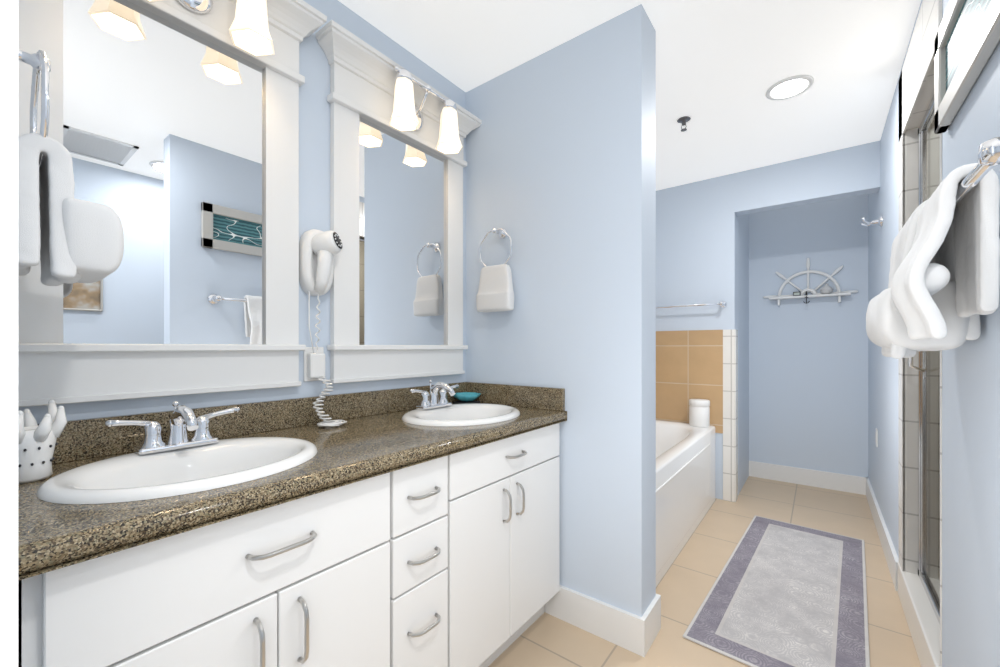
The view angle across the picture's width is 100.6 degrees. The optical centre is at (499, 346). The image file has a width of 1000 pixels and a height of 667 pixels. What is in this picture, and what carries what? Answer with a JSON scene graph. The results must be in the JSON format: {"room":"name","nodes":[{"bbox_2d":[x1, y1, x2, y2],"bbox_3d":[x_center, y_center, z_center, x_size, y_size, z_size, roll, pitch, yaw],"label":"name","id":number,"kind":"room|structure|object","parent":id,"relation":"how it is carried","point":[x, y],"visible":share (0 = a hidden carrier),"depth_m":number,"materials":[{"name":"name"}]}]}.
{"room":"bathroom","nodes":[
{"label":"bathroom","id":0,"kind":"room"},
{"bbox_2d":[18,0,465,423],"bbox_3d":[-0.318,-0.070,2.012,0.120,2.440,6.040,0,0,38],"label":"wall","id":1,"kind":"structure","parent":0,"point":[314,151],"depth_m":1.48,"materials":[{"name":"blue paint"}]},
{"bbox_2d":[299,229,346,426],"bbox_3d":[-0.600,-0.071,1.425,0.147,0.678,0.118,0,0,38],"label":"hair dryer","id":2,"kind":"object","parent":1,"relation":"attached to","point":[319,250],"visible":1,"depth_m":1.42,"materials":[{"name":"white plastic"}]},
{"bbox_2d":[466,4,655,616],"bbox_3d":[0.231,-0.070,1.898,0.890,2.440,0.170,0,0,38],"label":"wall","id":3,"kind":"structure","parent":0,"point":[561,164],"depth_m":1.70,"materials":[{"name":"blue paint"}]},
{"bbox_2d":[476,228,513,311],"bbox_3d":[-0.015,-0.362,1.923,0.197,0.398,0.089,0,0,38],"label":"towel ring","id":4,"kind":"object","parent":3,"relation":"attached to","point":[495,292],"visible":1,"depth_m":1.89,"materials":[{"name":"white fabric"}]},
{"bbox_2d":[476,264,513,311],"bbox_3d":[-0.024,-0.270,1.911,0.197,0.214,0.059,0,0,38],"label":"towel","id":5,"kind":"object","parent":4,"relation":"hanging from","point":[495,291],"depth_m":1.88,"materials":[{"name":"white fabric"}]},
{"bbox_2d":[545,585,652,656],"bbox_3d":[0.370,1.083,1.674,0.428,0.135,0.016,0,0,38],"label":"baseboard","id":6,"kind":"structure","parent":3,"relation":"attached to","point":[633,633],"depth_m":1.63,"materials":[{"name":"white paint"}]},
{"bbox_2d":[338,0,920,190],"bbox_3d":[0.819,-1.315,1.137,2.990,0.050,6.040,0,0,38],"label":"ceiling","id":7,"kind":"structure","parent":0,"point":[722,66],"depth_m":1.84,"materials":[{"name":"white paint"}]},
{"bbox_2d":[677,116,690,131],"bbox_3d":[1.042,-1.259,2.353,0.072,0.062,0.072,0,0,38],"label":"sprinkler","id":8,"kind":"object","parent":7,"relation":"attached to","point":[683,120],"visible":1,"depth_m":2.34,"materials":[{"name":"silver metal"}]},
{"bbox_2d":[765,74,813,99],"bbox_3d":[1.436,-1.285,2.062,0.200,0.010,0.200,0,0,38],"label":"recessed light","id":9,"kind":"object","parent":7,"relation":"in","point":[789,87],"visible":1,"depth_m":2.06,"materials":[{"name":"white paint"}]},
{"bbox_2d":[488,476,920,666],"bbox_3d":[0.819,1.175,1.137,2.990,0.050,6.040,0,0,38],"label":"floor","id":10,"kind":"structure","parent":0,"point":[684,585],"depth_m":1.94,"materials":[{"name":"tile"}]},
{"bbox_2d":[18,398,566,666],"bbox_3d":[-0.407,0.710,1.317,0.582,0.880,1.524,0,0,38],"label":"bathroom vanity","id":11,"kind":"object","parent":10,"relation":"on","point":[417,526],"depth_m":0.93,"materials":[{"name":"white wood"}]},
{"bbox_2d":[18,399,66,483],"bbox_3d":[-0.955,0.190,0.844,0.102,0.157,0.103,0,0,38],"label":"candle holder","id":12,"kind":"object","parent":11,"relation":"on","point":[36,446],"visible":0.69,"depth_m":0.83,"materials":[{"name":"white ceramic"}]},
{"bbox_2d":[18,0,326,406],"bbox_3d":[-0.814,-0.490,1.123,0.176,1.244,0.719,0,0,38],"label":"mirror","id":13,"kind":"object","parent":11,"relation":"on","point":[173,130],"visible":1,"depth_m":1.14,"materials":[{"name":"white paint"}]},
{"bbox_2d":[58,0,265,346],"bbox_3d":[-0.894,-0.448,1.153,0.008,0.892,0.458,0,0,38],"label":"mirror glass","id":14,"kind":"object","parent":13,"relation":"attached to","point":[162,123],"depth_m":1.13,"materials":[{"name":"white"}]},
{"bbox_2d":[105,0,274,56],"bbox_3d":[-0.807,-0.983,1.111,0.149,0.213,0.372,0,0,38],"label":"sconce","id":15,"kind":"object","parent":13,"relation":"attached to","point":[240,27],"depth_m":1.18,"materials":[{"name":"white glass"}]},
{"bbox_2d":[106,403,241,451],"bbox_3d":[-0.778,0.199,1.022,0.145,0.109,0.261,0,0,38],"label":"faucet","id":16,"kind":"object","parent":11,"relation":"on","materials":[{"name":"silver metal"}]},
{"bbox_2d":[30,428,357,519],"bbox_3d":[-0.683,0.334,0.949,0.424,0.163,0.503,0,0,38],"label":"sink","id":17,"kind":"object","parent":11,"relation":"in","point":[95,479],"depth_m":0.97,"materials":[{"name":"white ceramic"}]},
{"bbox_2d":[316,20,481,383],"bbox_3d":[-0.342,-0.490,1.737,0.176,1.244,0.799,0,0,38],"label":"mirror","id":18,"kind":"object","parent":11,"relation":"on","point":[398,134],"visible":1,"depth_m":1.70,"materials":[{"name":"white paint"}]},
{"bbox_2d":[354,113,446,346],"bbox_3d":[-0.406,-0.448,1.786,0.008,0.892,0.489,0,0,38],"label":"mirror glass","id":19,"kind":"object","parent":18,"relation":"attached to","point":[400,184],"depth_m":1.75,"materials":[{"name":"white"}]},
{"bbox_2d":[389,66,462,153],"bbox_3d":[-0.319,-0.983,1.744,0.149,0.213,0.372,0,0,38],"label":"sconce","id":20,"kind":"object","parent":18,"relation":"attached to","point":[422,120],"depth_m":1.78,"materials":[{"name":"white glass"}]},
{"bbox_2d":[406,380,457,407],"bbox_3d":[-0.241,0.199,1.719,0.145,0.109,0.261,0,0,38],"label":"faucet","id":21,"kind":"object","parent":11,"relation":"on","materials":[{"name":"silver metal"}]},
{"bbox_2d":[374,400,537,427],"bbox_3d":[-0.146,0.334,1.646,0.424,0.163,0.505,0,0,38],"label":"sink","id":22,"kind":"object","parent":11,"relation":"in","point":[452,415],"depth_m":1.74,"materials":[{"name":"white ceramic"}]},
{"bbox_2d":[453,392,480,403],"bbox_3d":[-0.158,0.245,1.967,0.138,0.048,0.138,0,0,38],"label":"shell dish","id":23,"kind":"object","parent":11,"relation":"on","point":[466,397],"visible":0.96,"depth_m":1.94,"materials":[{"name":"teal ceramic"}]},
{"bbox_2d":[656,420,714,586],"bbox_3d":[0.794,0.815,2.689,0.794,0.670,1.746,0,0,38],"label":"bathtub","id":24,"kind":"object","parent":10,"relation":"on","point":[685,476],"visible":0.27,"depth_m":2.44,"materials":[{"name":"white ceramic"}]},
{"bbox_2d":[689,399,709,426],"bbox_3d":[1.508,0.495,3.138,0.144,0.196,0.144,0,0,38],"label":"canister","id":25,"kind":"object","parent":24,"relation":"on","point":[699,412],"visible":0.98,"depth_m":3.08,"materials":[{"name":"white ceramic"}]},
{"bbox_2d":[682,515,869,666],"bbox_3d":[1.438,1.145,2.048,0.560,0.007,1.550,0,0,41],"label":"rug","id":26,"kind":"object","parent":10,"relation":"on","point":[782,594],"visible":1,"depth_m":1.85,"materials":[{"name":"grey fabric"}]},
{"bbox_2d":[656,140,879,499],"bbox_3d":[1.936,-0.070,3.432,1.720,2.440,0.800,0,0,38],"label":"wall","id":27,"kind":"structure","parent":0,"point":[702,242],"depth_m":3.17,"materials":[{"name":"blue paint"}]},
{"bbox_2d":[656,301,726,307],"bbox_3d":[1.413,-0.320,3.274,0.657,0.051,0.086,0,0,38],"label":"towel bar","id":28,"kind":"object","parent":27,"relation":"attached to","point":[722,304],"visible":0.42,"depth_m":3.16,"materials":[{"name":"silver metal"}]},
{"bbox_2d":[656,329,737,501],"bbox_3d":[1.387,0.510,3.343,0.898,1.280,0.009,0,0,38],"label":"tiled wall","id":29,"kind":"structure","parent":27,"relation":"attached to","point":[696,364],"depth_m":3.15,"materials":[{"name":"tile"}]},
{"bbox_2d":[749,461,860,493],"bbox_3d":[2.523,1.083,3.474,0.758,0.135,0.016,0,0,38],"label":"baseboard","id":30,"kind":"structure","parent":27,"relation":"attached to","point":[809,477],"depth_m":3.45,"materials":[{"name":"white paint"}]},
{"bbox_2d":[749,194,867,477],"bbox_3d":[2.264,-0.070,3.760,1.840,2.440,0.120,0,0,38],"label":"wall","id":31,"kind":"structure","parent":0,"point":[808,385],"depth_m":3.44,"materials":[{"name":"blue paint"}]},
{"bbox_2d":[763,258,857,305],"bbox_3d":[2.534,-0.546,3.414,0.630,0.384,0.094,0,0,38],"label":"decoration","id":32,"kind":"object","parent":31,"relation":"attached to","point":[826,290],"visible":1,"depth_m":3.41,"materials":[{"name":"white"}]},
{"bbox_2d":[868,0,999,666],"bbox_3d":[1.832,-0.070,1.789,0.120,2.440,3.530,0,0,38],"label":"wall","id":33,"kind":"structure","parent":0,"point":[970,503],"depth_m":1.12,"materials":[{"name":"blue paint"}]},
{"bbox_2d":[860,216,882,226],"bbox_3d":[2.272,-0.760,2.541,0.098,0.068,0.136,0,0,38],"label":"robe hook","id":34,"kind":"object","parent":33,"relation":"attached to","point":[879,221],"visible":1,"depth_m":2.52,"materials":[{"name":"silver metal"}]},
{"bbox_2d":[875,428,877,446],"bbox_3d":[2.464,0.593,2.716,0.008,0.115,0.070,0,0,38],"label":"electrical outlet","id":35,"kind":"object","parent":33,"relation":"attached to","point":[876,436],"visible":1,"depth_m":2.70,"materials":[{"name":"white plastic"}]},
{"bbox_2d":[861,477,898,590],"bbox_3d":[2.364,1.083,2.591,0.016,0.135,1.610,0,0,38],"label":"baseboard","id":36,"kind":"structure","parent":33,"relation":"attached to","point":[892,560],"depth_m":2.36,"materials":[{"name":"white paint"}]},
{"bbox_2d":[898,0,941,666],"bbox_3d":[1.659,-0.045,1.575,0.132,2.390,0.820,0,0,38],"label":"trim","id":37,"kind":"structure","parent":33,"relation":"attached to","point":[916,86],"depth_m":1.81,"materials":[{"name":"white wood"}]},
{"bbox_2d":[909,95,939,623],"bbox_3d":[1.613,0.021,1.547,0.071,1.953,0.704,0,0,38],"label":"shower door frame","id":38,"kind":"object","parent":33,"relation":"attached to","point":[928,368],"visible":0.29,"depth_m":1.68,"materials":[{"name":"silver metal"}]},
{"bbox_2d":[866,137,999,358],"bbox_3d":[1.010,-0.164,0.977,0.191,0.387,0.850,0,0,38],"label":"towel","id":39,"kind":"object","parent":33,"relation":"attached to","point":[941,292],"visible":1,"depth_m":0.85,"materials":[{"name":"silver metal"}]},
{"bbox_2d":[934,0,999,133],"bbox_3d":[1.052,-0.777,0.900,0.026,0.285,0.850,0,0,38],"label":"framed picture","id":40,"kind":"object","parent":33,"relation":"attached to","point":[966,40],"visible":0.98,"depth_m":1.05,"materials":[{"name":"silver metal"}]},
{"bbox_3d":[-1.269,-0.070,-0.026,0.860,2.440,1.650,0,0,38],"label":"wall","id":41,"kind":"structure","parent":0,"visible":0},
{"bbox_2d":[0,0,17,666],"bbox_3d":[-0.474,-0.070,0.290,0.015,2.440,0.180,0,0,38],"label":"door frame","id":42,"kind":"structure","parent":41,"relation":"attached to","point":[8,333],"depth_m":0.35,"materials":[{"name":"white paint"}]},
{"bbox_2d":[18,49,123,285],"bbox_3d":[-0.819,-0.329,0.771,0.201,0.422,0.159,0,0,38],"label":"towel ring","id":43,"kind":"object","parent":41,"relation":"attached to","point":[65,236],"visible":0.77,"depth_m":0.72,"materials":[{"name":"white fabric"}]},
{"bbox_2d":[18,133,81,285],"bbox_3d":[-0.832,-0.241,0.754,0.201,0.245,0.094,0,0,38],"label":"towel","id":44,"kind":"object","parent":43,"relation":"hanging from","point":[50,235],"depth_m":0.71,"materials":[{"name":"white fabric"}]}
]}

